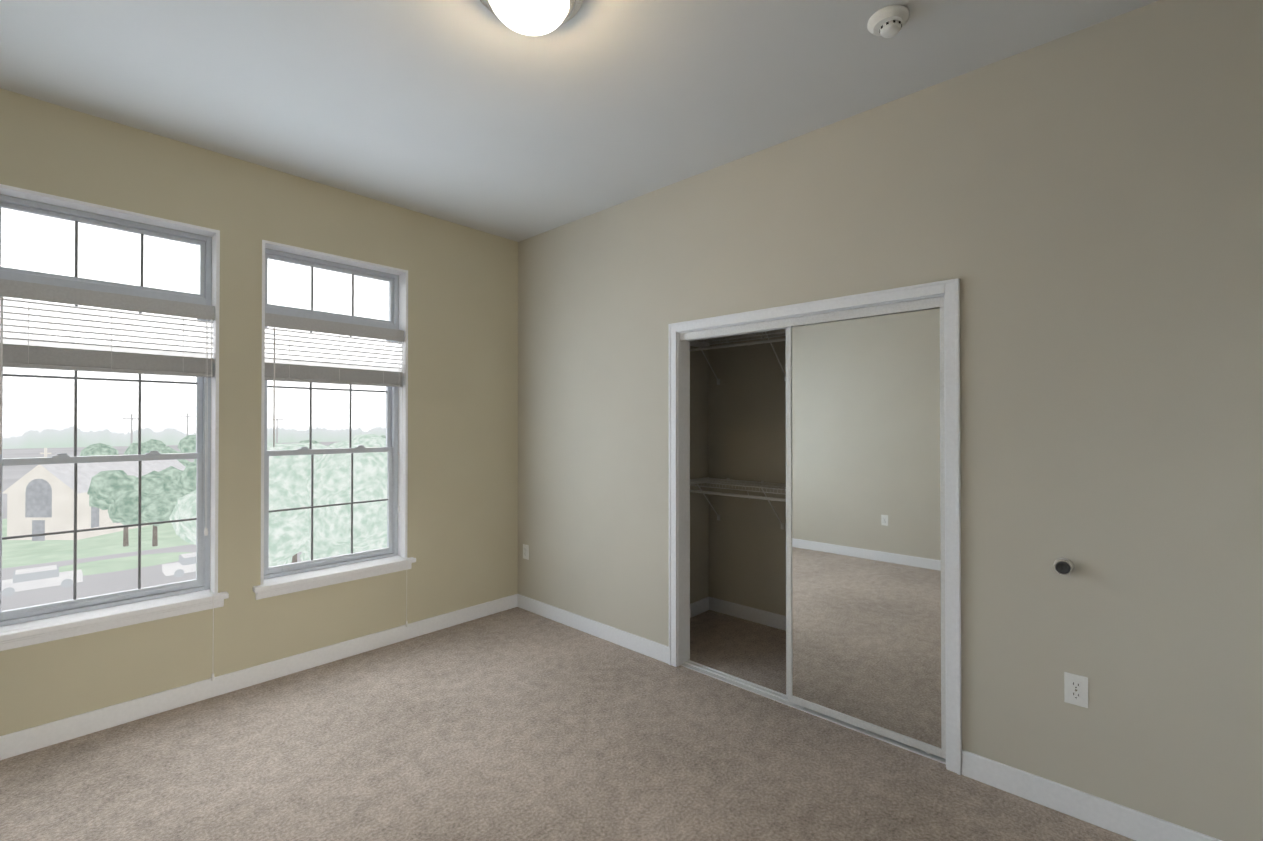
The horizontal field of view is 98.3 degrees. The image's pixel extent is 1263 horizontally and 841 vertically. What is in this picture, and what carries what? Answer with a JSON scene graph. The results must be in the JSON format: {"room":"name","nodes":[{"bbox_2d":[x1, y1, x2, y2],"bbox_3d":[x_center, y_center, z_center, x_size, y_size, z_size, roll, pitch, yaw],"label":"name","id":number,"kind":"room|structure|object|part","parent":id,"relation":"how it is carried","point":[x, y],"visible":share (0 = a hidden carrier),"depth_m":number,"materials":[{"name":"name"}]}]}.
{"room":"empty bedroom","nodes":[
{"label":"empty bedroom","id":0,"kind":"room"},
{"bbox_2d":[0,88,517,735],"bbox_3d":[-1.878,0.020,3.655,0.250,3.000,4.720,0,-1,42],"label":"wall","id":1,"kind":"structure","parent":0,"point":[462,414],"depth_m":3.22,"materials":[{"name":"beige paint"}]},
{"bbox_2d":[0,184,219,625],"bbox_3d":[-2.649,-0.053,2.775,0.203,2.005,0.860,0,-1,42],"label":"window","id":2,"kind":"structure","parent":1,"relation":"in","point":[54,281],"depth_m":2.86,"materials":[{"name":"white plastic"}]},
{"bbox_3d":[-2.678,0.545,2.798,0.040,0.766,0.776,0,-1,42],"label":"window sash","id":3,"kind":"part","parent":2,"relation":"part of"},
{"bbox_3d":[-2.697,-0.401,2.821,0.057,1.226,0.776,0,-1,42],"label":"window sash","id":4,"kind":"part","parent":2,"relation":"part of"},
{"bbox_2d":[0,279,214,680],"bbox_3d":[-2.584,0.385,2.713,0.158,2.042,0.826,0,-1,42],"label":"window blind","id":5,"kind":"object","parent":2,"relation":"attached to","point":[37,335],"visible":0.92,"depth_m":2.72,"materials":[{"name":"white plastic"}]},
{"bbox_2d":[0,589,228,650],"bbox_3d":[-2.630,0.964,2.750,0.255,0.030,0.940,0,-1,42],"label":"window sill","id":6,"kind":"structure","parent":1,"relation":"attached to","point":[46,625],"depth_m":2.69,"materials":[{"name":"white paint"}]},
{"bbox_2d":[0,594,515,759],"bbox_3d":[-2.100,1.465,3.205,0.018,0.105,3.470,0,-1,42],"label":"baseboard","id":7,"kind":"structure","parent":1,"relation":"attached to","point":[41,736],"depth_m":3.01,"materials":[{"name":"white paint"}]},
{"bbox_2d":[260,240,407,584],"bbox_3d":[-1.930,-0.048,3.561,0.203,2.005,0.870,0,-1,42],"label":"window","id":8,"kind":"structure","parent":1,"relation":"in","point":[394,390],"depth_m":3.65,"materials":[{"name":"white plastic"}]},
{"bbox_3d":[-1.959,0.551,3.583,0.040,0.766,0.786,0,-1,42],"label":"window sash","id":9,"kind":"part","parent":8,"relation":"part of","materials":[{"name":"clear glass"}]},
{"bbox_3d":[-1.978,-0.395,3.607,0.057,1.226,0.786,0,-1,42],"label":"window sash","id":10,"kind":"part","parent":8,"relation":"part of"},
{"bbox_2d":[265,313,407,626],"bbox_3d":[-1.865,0.390,3.499,0.158,2.042,0.836,0,-1,42],"label":"window blind","id":11,"kind":"object","parent":8,"relation":"attached to","point":[295,356],"visible":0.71,"depth_m":3.49,"materials":[{"name":"white plastic"}]},
{"bbox_2d":[253,555,415,599],"bbox_3d":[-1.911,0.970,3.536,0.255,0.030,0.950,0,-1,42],"label":"window sill","id":12,"kind":"structure","parent":1,"relation":"attached to","point":[314,575],"depth_m":3.43,"materials":[{"name":"white paint"}]},
{"bbox_2d":[0,607,1135,840],"bbox_3d":[-0.138,1.559,2.051,4.970,0.100,4.720,0,-1,42],"label":"floor","id":13,"kind":"structure","parent":0,"point":[516,723],"depth_m":2.41,"materials":[{"name":"carpet"}]},
{"bbox_2d":[0,0,1158,241],"bbox_3d":[-0.138,-1.541,2.073,4.970,0.100,4.720,0,-1,42],"label":"ceiling","id":14,"kind":"structure","parent":0,"point":[476,114],"depth_m":2.38,"materials":[{"name":"paint"}]},
{"bbox_2d":[480,0,582,35],"bbox_3d":[-0.352,-1.427,1.875,0.376,0.130,0.376,0,-1,42],"label":"ceiling light","id":15,"kind":"object","parent":14,"relation":"attached to","point":[533,17],"visible":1,"depth_m":1.86,"materials":[{"name":"white glass"}]},
{"bbox_2d":[867,5,908,37],"bbox_3d":[0.951,-1.465,2.025,0.140,0.052,0.140,0,-1,42],"label":"smoke detector","id":16,"kind":"object","parent":14,"relation":"attached to","point":[890,21],"visible":0.98,"depth_m":2.00,"materials":[{"name":"white plastic"}]},
{"bbox_2d":[690,339,709,603],"bbox_3d":[0.288,0.024,4.133,0.100,3.000,0.870,0,-1,42],"label":"wall","id":17,"kind":"structure","parent":0,"point":[699,366],"depth_m":4.33,"materials":[{"name":"beige paint"}]},
{"bbox_2d":[690,597,708,617],"bbox_3d":[0.320,1.471,4.074,0.014,0.105,0.840,0,-1,42],"label":"baseboard","id":18,"kind":"structure","parent":17,"relation":"attached to","point":[698,607],"depth_m":4.30,"materials":[{"name":"white paint"}]},
{"bbox_2d":[710,329,785,615],"bbox_3d":[1.525,0.020,3.671,2.550,3.000,0.100,0,-1,42],"label":"wall","id":19,"kind":"structure","parent":0,"point":[738,432],"depth_m":4.18,"materials":[{"name":"beige paint"}]},
{"bbox_2d":[690,477,785,529],"bbox_3d":[1.385,0.618,3.514,2.350,0.342,0.315,0,-1,42],"label":"closet shelf","id":20,"kind":"object","parent":19,"relation":"attached to","point":[697,481],"visible":0.29,"depth_m":3.97,"materials":[{"name":"white metal"}]},
{"bbox_2d":[690,329,785,384],"bbox_3d":[1.385,-0.462,3.522,2.350,0.342,0.315,0,-1,42],"label":"closet shelf","id":21,"kind":"object","parent":19,"relation":"attached to","point":[703,345],"visible":0.25,"depth_m":3.99,"materials":[{"name":"white metal"}]},
{"bbox_2d":[709,597,785,630],"bbox_3d":[1.486,1.468,3.617,2.350,0.105,0.018,0,-1,42],"label":"baseboard","id":22,"kind":"structure","parent":19,"relation":"attached to","point":[766,618],"depth_m":4.16,"materials":[{"name":"white paint"}]},
{"bbox_2d":[518,0,1262,840],"bbox_3d":[0.802,0.016,2.992,4.600,3.000,0.120,0,-1,42],"label":"wall","id":23,"kind":"structure","parent":0,"point":[1080,214],"depth_m":2.15,"materials":[{"name":"beige paint"}]},
{"bbox_2d":[523,544,528,559],"bbox_3d":[-0.856,1.062,4.414,0.070,0.115,0.010,0,-1,42],"label":"electrical outlet","id":24,"kind":"object","parent":23,"relation":"attached to","point":[525,551],"visible":1,"depth_m":4.41,"materials":[{"name":"white plastic"}]},
{"bbox_2d":[516,594,668,663],"bbox_3d":[-0.335,1.470,3.931,1.559,0.105,0.014,0,-1,42],"label":"baseboard","id":25,"kind":"structure","parent":23,"relation":"attached to","point":[655,650],"depth_m":3.83,"materials":[{"name":"white paint"}]},
{"bbox_2d":[786,328,787,696],"bbox_3d":[1.122,0.486,2.718,0.752,2.040,0.022,0,-1,42],"label":"mirrored closet door","id":26,"kind":"structure","parent":23,"relation":"in","point":[786,539],"depth_m":2.96,"materials":[{"name":"white metal"}]},
{"bbox_2d":[680,296,945,763],"bbox_3d":[0.870,0.485,2.926,1.465,2.060,0.080,0,-1,42],"label":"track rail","id":27,"kind":"object","parent":23,"relation":"attached to","point":[914,305],"visible":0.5,"depth_m":2.87,"materials":[{"name":"white metal"}]},
{"bbox_2d":[668,278,961,774],"bbox_3d":[0.863,0.455,2.919,1.587,2.121,0.143,0,-1,42],"label":"trim","id":28,"kind":"structure","parent":23,"relation":"attached to","point":[679,500],"depth_m":2.65,"materials":[{"name":"white paint"}]},
{"bbox_2d":[787,307,945,758],"bbox_3d":[1.118,0.485,2.673,0.752,2.040,0.022,0,-1,42],"label":"mirrored closet door","id":29,"kind":"structure","parent":23,"relation":"in","point":[866,510],"depth_m":2.64,"materials":[{"name":"silver metal"}]},
{"bbox_2d":[1053,558,1073,574],"bbox_3d":[1.656,0.561,2.095,0.062,0.062,0.043,0,-1,42],"label":"door stop","id":30,"kind":"object","parent":23,"relation":"attached to","point":[1063,566],"visible":1,"depth_m":2.09,"materials":[{"name":"black rubber"}]},
{"bbox_2d":[1064,672,1087,707],"bbox_3d":[1.693,1.026,2.081,0.070,0.115,0.010,0,-1,42],"label":"electrical outlet","id":31,"kind":"object","parent":23,"relation":"attached to","point":[1075,689],"visible":1,"depth_m":2.08,"materials":[{"name":"white plastic"}]},
{"bbox_2d":[961,750,1221,840],"bbox_3d":[1.920,1.455,1.867,1.384,0.105,0.014,0,-1,42],"label":"baseboard","id":32,"kind":"structure","parent":23,"relation":"attached to","point":[1112,816],"depth_m":2.07,"materials":[{"name":"white paint"}]},
{"label":"outside","id":33,"kind":"structure","parent":0,"visible":0},
{"bbox_2d":[2,442,335,610],"bbox_3d":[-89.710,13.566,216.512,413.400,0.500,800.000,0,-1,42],"label":"ground","id":34,"kind":"structure","parent":33,"point":[57,590],"depth_m":42.62,"materials":[{"name":"grey asphalt"}]},
{"bbox_2d":[2,565,82,596],"bbox_3d":[-42.385,11.339,39.042,1.840,1.460,4.400,0,-1,42],"label":"car","id":35,"kind":"object","parent":34,"relation":"on","point":[61,580],"depth_m":38.54,"materials":[{"name":"white metal"}]},
{"bbox_2d":[2,448,185,540],"bbox_3d":[-59.809,7.537,62.971,7.800,9.400,15.680,0,0,0],"label":"building","id":36,"kind":"structure","parent":34,"relation":"on","point":[18,526],"depth_m":55.51,"materials":[{"name":"beige"}]},
{"bbox_2d":[2,518,191,575],"bbox_3d":[-54.204,12.106,61.995,43.560,0.250,100.000,0,-1,42],"label":"lawn","id":37,"kind":"structure","parent":34,"relation":"on","point":[22,556],"depth_m":50.90,"materials":[{"name":"green plant"}]},
{"bbox_2d":[79,443,118,455],"bbox_3d":[-76.546,7.794,78.540,7.379,9.106,6.927,0,-1,42],"label":"tree","id":38,"kind":"object","parent":34,"relation":"on","point":[102,449],"depth_m":78.22,"materials":[{"name":"green plant"}]},
{"bbox_2d":[87,470,146,546],"bbox_3d":[-48.913,8.437,52.809,4.762,7.457,5.357,0,-1,42],"label":"tree","id":39,"kind":"object","parent":34,"relation":"on","point":[112,490],"depth_m":50.92,"materials":[{"name":"green plant"}]},
{"bbox_2d":[122,414,141,442],"bbox_3d":[-81.106,5.667,88.605,0.240,13.500,2.400,0,-1,42],"label":"pole","id":40,"kind":"object","parent":34,"relation":"on","point":[131,418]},
{"bbox_2d":[110,471,186,545],"bbox_3d":[-46.158,8.495,52.467,5.031,7.337,5.782,0,-1,42],"label":"tree","id":41,"kind":"object","parent":34,"relation":"on","point":[156,505],"depth_m":51.19,"materials":[{"name":"green plant"}]},
{"bbox_2d":[123,439,189,465],"bbox_3d":[-73.412,7.634,85.206,8.199,9.520,8.305,0,-1,42],"label":"tree","id":42,"kind":"object","parent":34,"relation":"on","point":[132,448],"depth_m":84.19,"materials":[{"name":"green plant"}]},
{"bbox_2d":[160,466,182,480],"bbox_3d":[-47.535,8.469,57.408,5.067,7.459,4.700,0,-1,42],"label":"tree","id":43,"kind":"object","parent":34,"relation":"on","point":[171,472],"depth_m":56.61,"materials":[{"name":"green plant"}]},
{"bbox_2d":[162,552,195,576],"bbox_3d":[-34.565,11.372,43.734,1.840,1.460,4.400,0,-1,42],"label":"car","id":44,"kind":"object","parent":34,"relation":"on","point":[167,572],"depth_m":42.41,"materials":[{"name":"white metal"}]},
{"bbox_2d":[177,435,196,461],"bbox_3d":[-71.469,7.437,92.290,6.595,10.013,7.652,0,-1,42],"label":"tree","id":45,"kind":"object","parent":34,"relation":"on","point":[185,445],"depth_m":90.31,"materials":[{"name":"green plant"}]},
{"bbox_2d":[177,462,196,493],"bbox_3d":[-43.700,8.191,56.648,5.333,8.003,5.513,0,-1,42],"label":"tree","id":46,"kind":"object","parent":34,"relation":"on","point":[183,477],"depth_m":53.83,"materials":[{"name":"green plant"}]},
{"bbox_2d":[179,413,195,459],"bbox_3d":[-82.681,5.509,101.696,0.240,14.000,2.400,0,-1,42],"label":"pole","id":47,"kind":"object","parent":34,"relation":"on","point":[187,413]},
{"bbox_2d":[169,479,310,566],"bbox_3d":[-20.715,7.504,30.193,6.974,9.006,6.878,0,-1,42],"label":"tree","id":48,"kind":"object","parent":34,"relation":"on","point":[188,527],"depth_m":28.33,"materials":[{"name":"green plant"}]},
{"bbox_2d":[270,416,283,442],"bbox_3d":[-70.115,5.804,108.016,0.240,13.500,2.400,0,-1,42],"label":"pole","id":49,"kind":"object","parent":34,"relation":"on","point":[276,419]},
{"bbox_2d":[292,443,332,562],"bbox_3d":[-24.794,6.831,38.565,7.092,10.470,7.703,0,-1,42],"label":"tree","id":50,"kind":"object","parent":34,"relation":"on","point":[294,557],"depth_m":38.95,"materials":[{"name":"green plant"}]},
{"bbox_2d":[299,440,326,445],"bbox_3d":[-49.537,7.732,86.171,7.014,9.337,7.106,0,-1,42],"label":"tree","id":51,"kind":"object","parent":34,"relation":"on","point":[307,441],"depth_m":86.04,"materials":[{"name":"green plant"}]},
{"bbox_2d":[267,443,386,563],"bbox_3d":[-17.298,6.617,30.542,8.238,10.784,8.142,0,-1,42],"label":"tree","id":52,"kind":"object","parent":34,"relation":"on","point":[325,472],"depth_m":28.94,"materials":[{"name":"green plant"}]},
{"bbox_2d":[329,440,385,447],"bbox_3d":[-21.918,6.845,43.456,7.958,10.511,7.683,0,-1,42],"label":"tree","id":53,"kind":"object","parent":34,"relation":"on","point":[335,445],"depth_m":43.57,"materials":[{"name":"green plant"}]},
{"bbox_2d":[338,444,386,457],"bbox_3d":[-17.318,6.804,35.657,8.152,10.482,8.283,0,-1,42],"label":"tree","id":54,"kind":"object","parent":34,"relation":"on","point":[384,455],"depth_m":36.05,"materials":[{"name":"green plant"}]},
{"bbox_2d":[351,434,385,445],"bbox_3d":[-19.936,6.615,45.537,7.664,10.999,7.366,0,-1,42],"label":"tree","id":55,"kind":"object","parent":34,"relation":"on","point":[375,438],"depth_m":44.17,"materials":[{"name":"green plant"}]},
{"bbox_2d":[382,538,386,547],"bbox_3d":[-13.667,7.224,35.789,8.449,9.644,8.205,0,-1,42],"label":"car","id":56,"kind":"object","parent":34,"relation":"on","point":[383,543],"depth_m":31.74,"materials":[{"name":"white"}]},
{"bbox_2d":[1,208,388,448],"bbox_3d":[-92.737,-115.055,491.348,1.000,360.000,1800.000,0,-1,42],"label":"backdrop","id":57,"kind":"structure","parent":33,"point":[31,239],"depth_m":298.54,"materials":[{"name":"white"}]}
]}

